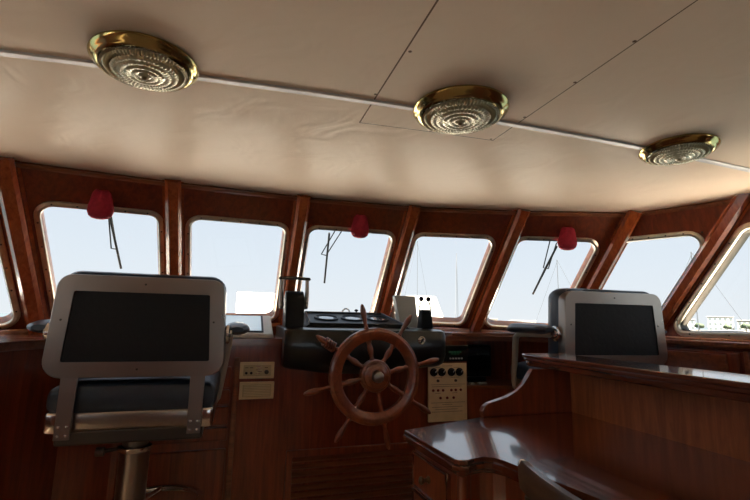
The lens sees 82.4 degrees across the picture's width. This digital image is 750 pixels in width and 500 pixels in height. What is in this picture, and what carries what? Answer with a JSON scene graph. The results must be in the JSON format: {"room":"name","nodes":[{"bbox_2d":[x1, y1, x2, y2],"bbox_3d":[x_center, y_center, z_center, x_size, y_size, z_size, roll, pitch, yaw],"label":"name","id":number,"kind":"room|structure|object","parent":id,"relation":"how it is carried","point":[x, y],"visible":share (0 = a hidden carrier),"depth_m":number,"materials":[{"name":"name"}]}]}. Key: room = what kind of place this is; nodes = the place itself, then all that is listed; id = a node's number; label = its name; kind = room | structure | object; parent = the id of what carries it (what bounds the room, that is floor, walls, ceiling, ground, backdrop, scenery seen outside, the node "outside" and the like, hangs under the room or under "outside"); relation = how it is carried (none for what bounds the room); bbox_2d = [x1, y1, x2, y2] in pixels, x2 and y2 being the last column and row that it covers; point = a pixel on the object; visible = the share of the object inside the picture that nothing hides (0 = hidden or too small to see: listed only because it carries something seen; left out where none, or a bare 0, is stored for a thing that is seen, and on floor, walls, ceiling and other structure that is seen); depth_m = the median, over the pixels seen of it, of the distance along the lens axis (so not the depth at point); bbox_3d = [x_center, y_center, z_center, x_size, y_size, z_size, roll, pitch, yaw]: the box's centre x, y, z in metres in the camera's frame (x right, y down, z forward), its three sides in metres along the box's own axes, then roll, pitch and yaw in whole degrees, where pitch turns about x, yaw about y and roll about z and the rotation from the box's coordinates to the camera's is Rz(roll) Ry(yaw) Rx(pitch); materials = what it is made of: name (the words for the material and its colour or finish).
{"room":"control cabin","nodes":[
{"label":"control cabin","id":0,"kind":"room"},
{"bbox_2d":[0,212,25,329],"bbox_3d":[-1.899,0.075,1.743,0.714,0.932,1.024,4,-10,-17],"label":"wall","id":1,"kind":"structure","parent":0,"point":[20,324],"depth_m":2.00,"materials":[{"name":"brown wood"}]},
{"bbox_2d":[0,222,20,328],"bbox_3d":[-1.879,0.053,1.731,0.756,0.604,0.444,9,-12,-41],"label":"window","id":2,"kind":"structure","parent":1,"relation":"in","point":[11,319],"depth_m":1.96,"materials":[{"name":"metal"}]},
{"bbox_2d":[0,329,28,333],"bbox_3d":[-1.952,0.379,1.871,0.786,0.077,0.062,9,-12,-41],"label":"trim","id":3,"kind":"structure","parent":1,"relation":"attached to","point":[12,331],"depth_m":2.04,"materials":[{"name":"brown wood"}]},
{"bbox_2d":[22,168,162,318],"bbox_3d":[-1.352,0.113,2.162,0.607,0.910,0.883,4,-10,-17],"label":"wall","id":4,"kind":"structure","parent":0,"point":[40,186],"depth_m":1.91,"materials":[{"name":"brown wood"}]},
{"bbox_2d":[0,156,48,333],"bbox_3d":[-1.590,0.104,1.948,0.095,0.911,0.757,4,-10,-17],"label":"trim","id":5,"kind":"structure","parent":4,"relation":"attached to","point":[14,208],"depth_m":1.85,"materials":[{"name":"brown wood"}]},
{"bbox_2d":[16,161,164,185],"bbox_3d":[-1.227,-0.334,1.885,0.624,0.055,0.031,7,-11,-32],"label":"trim","id":6,"kind":"structure","parent":4,"relation":"attached to","point":[25,165],"depth_m":1.87,"materials":[{"name":"brown wood"}]},
{"bbox_2d":[33,201,163,312],"bbox_3d":[-1.333,0.091,2.147,0.499,0.591,0.574,4,-10,-17],"label":"window","id":7,"kind":"structure","parent":4,"relation":"in","point":[38,214],"depth_m":2.00,"materials":[{"name":"metal"}]},
{"bbox_2d":[108,217,121,268],"bbox_3d":[-1.298,-0.049,2.124,0.036,0.264,0.220,3,-9,-9],"label":"windscreen wiper","id":8,"kind":"object","parent":7,"relation":"attached to","point":[110,220],"visible":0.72,"depth_m":2.11,"materials":[{"name":"black metal"}]},
{"bbox_2d":[87,189,113,219],"bbox_3d":[-1.234,-0.204,1.931,0.102,0.136,0.091,4,-10,-17],"label":"motor","id":9,"kind":"object","parent":4,"relation":"attached to","point":[100,206],"visible":1,"depth_m":1.90,"materials":[{"name":"red plastic"}]},
{"bbox_2d":[184,188,292,333],"bbox_3d":[-0.802,0.150,2.462,0.636,0.896,0.801,4,-10,-17],"label":"wall","id":10,"kind":"structure","parent":0,"point":[196,202],"depth_m":2.23,"materials":[{"name":"brown wood"}]},
{"bbox_2d":[162,179,183,274],"bbox_3d":[-1.072,0.140,2.279,0.095,0.907,0.752,4,-10,-17],"label":"trim","id":11,"kind":"structure","parent":10,"relation":"attached to","point":[172,192],"depth_m":2.12,"materials":[{"name":"brown wood"}]},
{"bbox_2d":[185,215,288,320],"bbox_3d":[-0.787,0.128,2.443,0.533,0.583,0.526,4,-10,-17],"label":"window","id":12,"kind":"structure","parent":10,"relation":"in","point":[274,312],"depth_m":2.33,"materials":[{"name":"metal"}]},
{"bbox_2d":[181,183,296,200],"bbox_3d":[-0.679,-0.296,2.183,0.640,0.041,0.032,5,-10,-24],"label":"trim","id":13,"kind":"structure","parent":10,"relation":"attached to","point":[183,185],"depth_m":2.17,"materials":[{"name":"brown wood"}]},
{"bbox_2d":[278,194,311,324],"bbox_3d":[-0.494,0.181,2.541,0.094,0.902,0.746,4,-10,-17],"label":"trim","id":14,"kind":"structure","parent":10,"relation":"attached to","point":[298,225],"depth_m":2.40,"materials":[{"name":"brown wood"}]},
{"bbox_2d":[307,202,403,310],"bbox_3d":[-0.204,0.190,2.673,0.633,0.881,0.759,4,-10,-17],"label":"wall","id":15,"kind":"structure","parent":0,"point":[320,213],"depth_m":2.43,"materials":[{"name":"brown wood"}]},
{"bbox_2d":[297,225,395,312],"bbox_3d":[-0.202,0.166,2.650,0.544,0.574,0.501,4,-10,-17],"label":"window","id":16,"kind":"structure","parent":15,"relation":"in","point":[391,241],"depth_m":2.58,"materials":[{"name":"metal"}]},
{"bbox_2d":[321,231,341,282],"bbox_3d":[-0.272,0.017,2.574,0.096,0.347,0.288,7,-11,-33],"label":"windscreen wiper","id":17,"kind":"object","parent":16,"relation":"attached to","point":[329,237],"visible":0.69,"depth_m":2.57,"materials":[{"name":"black metal"}]},
{"bbox_2d":[310,197,407,210],"bbox_3d":[-0.085,-0.257,2.393,0.634,0.026,0.032,4,-10,-14],"label":"trim","id":18,"kind":"structure","parent":15,"relation":"attached to","point":[313,200],"depth_m":2.38,"materials":[{"name":"brown wood"}]},
{"bbox_2d":[351,214,368,237],"bbox_3d":[-0.085,-0.134,2.432,0.103,0.135,0.090,4,-10,-17],"label":"motor","id":19,"kind":"object","parent":15,"relation":"attached to","point":[359,228],"visible":1,"depth_m":2.40,"materials":[{"name":"red plastic"}]},
{"bbox_2d":[0,0,749,212],"bbox_3d":[0.195,-0.537,0.498,3.896,0.131,3.960,4,-10,-17],"label":"ceiling","id":20,"kind":"structure","parent":0,"point":[639,72],"depth_m":1.25,"materials":[{"name":"beige paint"}]},
{"bbox_2d":[87,30,198,91],"bbox_3d":[-0.580,-0.455,1.081,0.248,0.057,0.248,5,-10,-20],"label":"ceiling light","id":21,"kind":"object","parent":20,"relation":"attached to","point":[139,60],"visible":1,"depth_m":1.03,"materials":[{"name":"gold metal"}]},
{"bbox_2d":[0,49,749,171],"bbox_3d":[-0.055,-0.402,1.270,3.803,0.105,0.026,4,-10,-15],"label":"trim","id":22,"kind":"structure","parent":20,"relation":"attached to","point":[5,53],"depth_m":1.25,"materials":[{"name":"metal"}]},
{"bbox_2d":[413,84,509,134],"bbox_3d":[0.263,-0.409,1.322,0.292,0.056,0.292,0,-9,7],"label":"ceiling light","id":23,"kind":"object","parent":20,"relation":"attached to","point":[466,108],"visible":1,"depth_m":1.26,"materials":[{"name":"gold metal"}]},
{"bbox_2d":[638,133,720,165],"bbox_3d":[1.091,-0.345,1.541,0.244,0.056,0.244,-4,-11,29],"label":"ceiling light","id":24,"kind":"object","parent":20,"relation":"attached to","point":[684,148],"visible":1,"depth_m":1.49,"materials":[{"name":"gold metal"}]},
{"bbox_2d":[413,212,510,327],"bbox_3d":[0.417,0.222,2.743,0.601,0.895,0.926,4,-10,-17],"label":"wall","id":25,"kind":"structure","parent":0,"point":[493,225],"depth_m":2.52,"materials":[{"name":"brown wood"}]},
{"bbox_2d":[377,204,420,316],"bbox_3d":[0.116,0.218,2.699,0.095,0.907,0.752,4,-10,-17],"label":"trim","id":26,"kind":"structure","parent":25,"relation":"attached to","point":[410,217],"depth_m":2.58,"materials":[{"name":"brown wood"}]},
{"bbox_2d":[391,232,495,326],"bbox_3d":[0.410,0.194,2.718,0.486,0.574,0.591,4,-10,-17],"label":"window","id":27,"kind":"structure","parent":25,"relation":"in","point":[437,321],"depth_m":2.67,"materials":[{"name":"metal"}]},
{"bbox_2d":[433,327,469,330],"bbox_3d":[0.350,0.524,2.866,0.643,0.039,0.064,1,-9,1],"label":"trim","id":28,"kind":"structure","parent":25,"relation":"attached to","point":[437,328],"depth_m":2.83,"materials":[{"name":"brown wood"}]},
{"bbox_2d":[420,207,515,214],"bbox_3d":[0.531,-0.225,2.462,0.632,0.041,0.030,1,-9,1],"label":"trim","id":29,"kind":"structure","parent":25,"relation":"attached to","point":[423,209],"depth_m":2.46,"materials":[{"name":"brown wood"}]},
{"bbox_2d":[467,208,530,330],"bbox_3d":[0.735,0.241,2.683,0.094,0.913,0.759,4,-10,-17],"label":"trim","id":30,"kind":"structure","parent":25,"relation":"attached to","point":[517,222],"depth_m":2.58,"materials":[{"name":"brown wood"}]},
{"bbox_2d":[482,216,621,330],"bbox_3d":[1.020,0.246,2.683,0.541,0.904,0.991,4,-10,-17],"label":"wall","id":31,"kind":"structure","parent":0,"point":[600,229],"depth_m":2.45,"materials":[{"name":"brown wood"}]},
{"bbox_2d":[481,329,508,331],"bbox_3d":[0.949,0.547,2.806,0.618,0.049,0.060,0,-9,10],"label":"trim","id":32,"kind":"structure","parent":31,"relation":"attached to","point":[482,329],"depth_m":2.81,"materials":[{"name":"brown wood"}]},
{"bbox_2d":[484,236,598,329],"bbox_3d":[1.003,0.218,2.662,0.445,0.581,0.630,4,-10,-17],"label":"window","id":33,"kind":"structure","parent":31,"relation":"in","point":[593,252],"depth_m":2.55,"materials":[{"name":"metal"}]},
{"bbox_2d":[532,241,557,294],"bbox_3d":[1.045,0.095,2.638,0.058,0.348,0.262,3,-10,-14],"label":"windscreen wiper","id":34,"kind":"object","parent":33,"relation":"attached to","point":[556,246],"visible":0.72,"depth_m":2.62,"materials":[{"name":"black metal"}]},
{"bbox_2d":[558,227,576,249],"bbox_3d":[1.094,-0.065,2.443,0.100,0.136,0.092,4,-10,-17],"label":"motor","id":35,"kind":"object","parent":31,"relation":"attached to","point":[567,240],"visible":1,"depth_m":2.41,"materials":[{"name":"red plastic"}]},
{"bbox_2d":[529,211,625,216],"bbox_3d":[1.130,-0.203,2.402,0.602,0.051,0.028,0,-9,10],"label":"trim","id":36,"kind":"structure","parent":31,"relation":"attached to","point":[533,213],"depth_m":2.40,"materials":[{"name":"brown wood"}]},
{"bbox_2d":[584,210,642,288],"bbox_3d":[1.303,0.257,2.587,0.095,0.919,0.767,4,-10,-17],"label":"trim","id":37,"kind":"structure","parent":31,"relation":"attached to","point":[617,243],"depth_m":2.42,"materials":[{"name":"brown wood"}]},
{"bbox_2d":[630,205,726,238],"bbox_3d":[1.475,0.241,2.443,0.220,0.874,1.146,4,-10,-17],"label":"wall","id":38,"kind":"structure","parent":0,"point":[702,219],"depth_m":2.19,"materials":[{"name":"brown wood"}]},
{"bbox_2d":[602,231,704,306],"bbox_3d":[1.477,0.215,2.417,0.214,0.563,0.732,4,-10,-17],"label":"window","id":39,"kind":"structure","parent":38,"relation":"in","point":[697,236],"depth_m":2.24,"materials":[{"name":"metal"}]},
{"bbox_2d":[642,199,731,215],"bbox_3d":[1.570,-0.214,2.167,0.012,0.036,0.507,9,-12,-39],"label":"trim","id":40,"kind":"structure","parent":38,"relation":"attached to","point":[721,202],"depth_m":2.16,"materials":[{"name":"brown wood"}]},
{"bbox_2d":[661,193,749,329],"bbox_3d":[1.594,0.206,2.228,0.069,0.913,0.759,4,-10,-17],"label":"trim","id":41,"kind":"structure","parent":38,"relation":"attached to","point":[736,209],"depth_m":2.11,"materials":[{"name":"brown wood"}]},
{"bbox_2d":[665,208,749,350],"bbox_3d":[1.800,0.144,1.730,0.050,0.850,1.793,4,-10,-17],"label":"wall","id":42,"kind":"structure","parent":0,"point":[671,331],"depth_m":2.12,"materials":[{"name":"brown wood"}]},
{"bbox_2d":[665,336,749,342],"bbox_3d":[1.766,0.372,1.656,0.068,0.024,1.542,4,-10,-17],"label":"trim","id":43,"kind":"structure","parent":42,"relation":"attached to","point":[667,337],"depth_m":2.05,"materials":[{"name":"brown wood"}]},
{"bbox_2d":[674,222,749,339],"bbox_3d":[1.805,0.100,1.702,0.068,0.531,1.295,4,-10,-17],"label":"window","id":44,"kind":"structure","parent":42,"relation":"in","point":[741,234],"depth_m":2.10,"materials":[{"name":"metal"}]},
{"bbox_3d":[0.029,1.344,0.597,4.036,0.060,4.900,4,-10,-17],"label":"floor","id":45,"kind":"structure","parent":0,"visible":0},
{"bbox_2d":[26,271,249,499],"bbox_3d":[-0.863,0.774,1.580,0.702,1.345,0.506,4,-10,-17],"label":"chair","id":46,"kind":"object","parent":45,"relation":"on","point":[138,360],"visible":1,"depth_m":1.43,"materials":[{"name":"metal"}]},
{"bbox_2d":[46,371,220,412],"bbox_3d":[-0.862,0.522,1.634,0.505,0.116,0.479,4,-10,-17],"label":"seat cushion","id":47,"kind":"object","parent":46,"relation":"on","point":[163,394],"depth_m":1.42,"materials":[{"name":"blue leather"}]},
{"bbox_2d":[72,271,226,365],"bbox_3d":[-0.807,0.261,1.518,0.540,0.350,0.126,4,-10,-17],"label":"backrest cushion","id":48,"kind":"object","parent":46,"relation":"on","point":[78,272],"depth_m":1.50,"materials":[{"name":"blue leather"}]},
{"bbox_2d":[0,330,547,499],"bbox_3d":[-0.569,0.934,1.886,3.869,1.140,1.477,7,-11,-32],"label":"cabinet","id":49,"kind":"object","parent":45,"relation":"on","point":[281,447],"visible":0.47,"depth_m":1.99,"materials":[{"name":"brown wood"}]},
{"bbox_2d":[0,334,451,351],"bbox_3d":[-1.016,0.400,1.861,3.266,0.032,1.260,10,-13,-43],"label":"countertop","id":50,"kind":"structure","parent":49,"relation":"on","point":[8,342],"depth_m":1.75,"materials":[{"name":"brown wood"}]},
{"bbox_2d":[226,315,273,337],"bbox_3d":[-0.678,0.394,2.227,0.295,0.110,0.317,4,-10,-17],"label":"monitor","id":51,"kind":"object","parent":49,"relation":"on","point":[260,326],"visible":0.52,"depth_m":2.21,"materials":[{"name":"grey plastic"}]},
{"bbox_2d":[239,381,273,399],"bbox_3d":[-0.551,0.654,1.997,0.156,0.077,0.018,4,-10,-17],"label":"vent panel","id":52,"kind":"object","parent":49,"relation":"attached to","point":[265,389],"visible":1,"depth_m":1.99,"materials":[{"name":"beige metal"}]},
{"bbox_2d":[239,362,274,378],"bbox_3d":[-0.552,0.564,2.008,0.156,0.075,0.022,4,-10,-17],"label":"switch panel","id":53,"kind":"object","parent":49,"relation":"attached to","point":[248,370],"visible":1,"depth_m":2.00,"materials":[{"name":"beige plastic"}]},
{"bbox_2d":[276,308,445,373],"bbox_3d":[-0.094,0.476,2.310,0.824,0.329,0.497,4,-10,-17],"label":"console","id":54,"kind":"object","parent":49,"relation":"on","point":[301,349],"visible":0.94,"depth_m":2.10,"materials":[{"name":"black plastic"}]},
{"bbox_2d":[279,276,310,326],"bbox_3d":[-0.404,0.256,2.136,0.160,0.250,0.144,4,-10,-17],"label":"throttle lever","id":55,"kind":"object","parent":54,"relation":"on","point":[293,304],"visible":1,"depth_m":2.09,"materials":[{"name":"black plastic"}]},
{"bbox_2d":[304,308,408,328],"bbox_3d":[-0.127,0.370,2.341,0.557,0.110,0.328,4,-10,-17],"label":"hood","id":56,"kind":"object","parent":54,"relation":"attached to","point":[312,319],"depth_m":2.29,"materials":[{"name":"black plastic"}]},
{"bbox_2d":[304,304,438,449],"bbox_3d":[-0.010,0.571,1.964,0.636,0.637,0.200,4,-10,-17],"label":"steering wheel","id":57,"kind":"object","parent":54,"relation":"attached to","point":[374,374],"visible":1,"depth_m":1.91,"materials":[{"name":"brown wood"}]},
{"bbox_2d":[392,295,417,327],"bbox_3d":[0.175,0.358,2.489,0.145,0.182,0.079,4,-10,-17],"label":"box","id":58,"kind":"object","parent":54,"relation":"on","point":[404,306],"visible":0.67,"depth_m":2.46,"materials":[{"name":"grey plastic"}]},
{"bbox_2d":[417,296,432,328],"bbox_3d":[0.270,0.338,2.316,0.076,0.174,0.068,4,-10,-17],"label":"throttle lever","id":59,"kind":"object","parent":54,"relation":"on","point":[425,321],"visible":0.99,"depth_m":2.29,"materials":[{"name":"black plastic"}]},
{"bbox_2d":[428,363,466,421],"bbox_3d":[0.391,0.755,2.275,0.228,0.298,0.034,4,-10,-17],"label":"control panel","id":60,"kind":"object","parent":49,"relation":"attached to","point":[447,382],"visible":1,"depth_m":2.28,"materials":[{"name":"beige plastic"}]},
{"bbox_2d":[444,345,467,361],"bbox_3d":[0.436,0.562,2.329,0.151,0.086,0.016,4,-10,-17],"label":"display","id":61,"kind":"object","parent":49,"relation":"attached to","point":[454,353],"visible":0.94,"depth_m":2.33,"materials":[{"name":"black plastic"}]},
{"bbox_2d":[467,345,490,381],"bbox_3d":[0.584,0.671,2.552,0.200,0.209,0.090,4,-10,-17],"label":"monitor","id":62,"kind":"object","parent":49,"relation":"on","point":[479,356],"visible":0.62,"depth_m":2.52,"materials":[{"name":"black plastic"}]},
{"bbox_2d":[467,379,513,388],"bbox_3d":[0.701,0.778,2.496,0.562,0.016,0.284,2,-9,-2],"label":"shelf","id":63,"kind":"object","parent":49,"relation":"attached to","point":[491,383],"depth_m":2.38,"materials":[{"name":"brown wood"}]},
{"bbox_2d":[442,330,545,337],"bbox_3d":[0.773,0.505,2.573,1.086,0.018,0.515,0,-9,6],"label":"countertop","id":64,"kind":"structure","parent":49,"relation":"on","point":[451,333],"depth_m":2.41,"materials":[{"name":"brown wood"}]},
{"bbox_2d":[517,459,580,499],"bbox_3d":[0.557,0.872,0.643,0.455,0.907,0.615,4,-10,-17],"label":"desk chair","id":65,"kind":"object","parent":45,"relation":"on","point":[535,485],"visible":1,"depth_m":0.83,"materials":[{"name":"brown wood"}]},
{"bbox_2d":[403,353,749,499],"bbox_3d":[0.643,0.800,0.722,0.779,1.080,1.800,4,-10,-17],"label":"desk","id":66,"kind":"object","parent":45,"relation":"on","point":[597,428],"visible":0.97,"depth_m":1.14,"materials":[{"name":"brown wood"}]},
{"bbox_2d":[522,353,749,402],"bbox_3d":[0.934,0.310,0.894,0.188,0.046,1.800,4,-10,-17],"label":"shelf","id":67,"kind":"object","parent":66,"relation":"attached to","point":[724,385],"depth_m":1.20,"materials":[{"name":"brown wood"}]},
{"bbox_2d":[506,288,667,388],"bbox_3d":[1.020,0.885,2.079,0.702,1.363,0.506,3,-9,-12],"label":"chair","id":68,"kind":"object","parent":45,"relation":"on","point":[623,325],"visible":0.44,"depth_m":1.94,"materials":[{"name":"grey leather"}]},
{"bbox_2d":[510,361,536,379],"bbox_3d":[1.022,0.624,2.135,0.505,0.116,0.479,3,-9,-12],"label":"seat cushion","id":69,"kind":"object","parent":68,"relation":"on","point":[519,369],"depth_m":2.23,"materials":[{"name":"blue leather"}]},
{"bbox_2d":[548,288,648,352],"bbox_3d":[1.064,0.362,2.015,0.540,0.350,0.126,3,-9,-12],"label":"backrest cushion","id":70,"kind":"object","parent":68,"relation":"on","point":[555,299],"depth_m":1.94,"materials":[{"name":"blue leather"}]},
{"bbox_2d":[664,339,749,374],"bbox_3d":[1.862,0.851,1.069,0.125,1.130,2.340,4,-10,-17],"label":"base cabinet","id":71,"kind":"object","parent":45,"relation":"on","point":[730,361],"visible":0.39,"depth_m":1.97,"materials":[{"name":"brown wood"}]},
{"label":"outside","id":72,"kind":"structure","parent":0,"visible":0},
{"bbox_3d":[-2.207,1.677,8.642,5.000,0.060,13.900,4,-10,-17],"label":"foredeck","id":73,"kind":"object","parent":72,"visible":0},
{"bbox_2d":[236,292,274,312],"bbox_3d":[-1.007,0.612,3.616,0.340,0.475,0.599,4,-10,-17],"label":"locker","id":74,"kind":"object","parent":73,"relation":"on","point":[247,302],"visible":0.24,"depth_m":3.38,"materials":[{"name":"white paint"}]},
{"bbox_2d":[415,296,442,316],"bbox_3d":[0.434,0.694,4.020,0.466,0.502,0.497,4,-10,-17],"label":"locker","id":75,"kind":"object","parent":73,"relation":"on","point":[435,309],"visible":0.18,"depth_m":3.87,"materials":[{"name":"white paint"}]},
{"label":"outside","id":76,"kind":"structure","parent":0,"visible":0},
{"bbox_2d":[0,313,737,329],"bbox_3d":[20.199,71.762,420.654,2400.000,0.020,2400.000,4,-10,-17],"label":"sea","id":77,"kind":"structure","parent":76,"point":[1,314],"depth_m":531.05,"materials":[{"name":"grey liquid"}]},
{"bbox_2d":[405,240,426,295],"bbox_3d":[8.515,7.613,89.554,9.000,19.604,2.998,6,-11,-29],"label":"sailing yacht","id":78,"kind":"object","parent":77,"relation":"on","point":[417,240],"visible":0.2,"depth_m":90.43,"materials":[{"name":"grey"}]},
{"bbox_2d":[455,253,457,316],"bbox_3d":[14.929,8.095,78.330,2.998,15.306,9.000,-1,-10,15],"label":"sailing yacht","id":79,"kind":"object","parent":77,"relation":"on","point":[456,253],"visible":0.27,"depth_m":79.32,"materials":[{"name":"grey"}]},
{"bbox_2d":[535,262,569,322],"bbox_3d":[27.836,7.526,63.877,9.000,12.307,2.998,-3,-10,24],"label":"sailing yacht","id":80,"kind":"object","parent":77,"relation":"on","point":[558,262],"visible":0.12,"depth_m":64.79,"materials":[{"name":"grey"}]},
{"bbox_2d":[685,252,749,331],"bbox_3d":[36.156,5.658,47.634,9.000,11.109,2.998,-6,-11,36],"label":"sailing yacht","id":81,"kind":"object","parent":77,"relation":"on","point":[691,252],"visible":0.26,"depth_m":46.51,"materials":[{"name":"grey"}]},
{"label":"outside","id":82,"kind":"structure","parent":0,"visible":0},
{"bbox_3d":[132.436,49.118,269.359,180.000,0.900,320.000,4,-10,-17],"label":"shore","id":83,"kind":"object","parent":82,"visible":0},
{"bbox_2d":[510,320,535,322],"bbox_3d":[98.823,48.820,286.104,16.600,3.700,10.600,-2,-10,19],"label":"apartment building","id":84,"kind":"structure","parent":83,"relation":"on","point":[533,321],"depth_m":281.15,"materials":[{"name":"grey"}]},
{"bbox_2d":[688,319,695,329],"bbox_3d":[153.393,36.988,212.158,8.600,5.500,9.600,-5,-11,35],"label":"apartment building","id":85,"kind":"structure","parent":83,"relation":"on","point":[691,323],"depth_m":206.90,"materials":[{"name":"grey concrete"}]},
{"bbox_2d":[694,323,704,329],"bbox_3d":[151.845,35.941,200.637,4.100,3.797,4.076,4,-10,-17],"label":"tree","id":86,"kind":"object","parent":83,"relation":"on","point":[696,324],"visible":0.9,"depth_m":199.83,"materials":[{"name":"green plant"}]},
{"bbox_2d":[706,316,734,329],"bbox_3d":[163.744,35.013,203.079,10.100,6.900,10.600,-6,-12,38],"label":"apartment building","id":87,"kind":"structure","parent":83,"relation":"on","point":[714,322],"depth_m":199.48,"materials":[{"name":"grey concrete"}]},
{"bbox_2d":[723,324,731,329],"bbox_3d":[158.554,35.087,192.857,3.514,3.254,3.494,4,-10,-17],"label":"tree","id":88,"kind":"object","parent":83,"relation":"on","point":[725,326],"visible":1,"depth_m":191.96,"materials":[{"name":"green plant"}]},
{"bbox_2d":[736,320,749,331],"bbox_3d":[169.493,34.612,194.913,7.600,5.300,10.600,-7,-12,40],"label":"apartment building","id":89,"kind":"structure","parent":83,"relation":"on","point":[739,322],"depth_m":192.36,"materials":[{"name":"grey concrete"}]},
{"bbox_2d":[740,323,749,331],"bbox_3d":[161.659,33.770,186.628,4.295,3.978,4.270,4,-10,-17],"label":"tree","id":90,"kind":"object","parent":83,"relation":"on","point":[743,326],"visible":0.93,"depth_m":185.96,"materials":[{"name":"green plant"}]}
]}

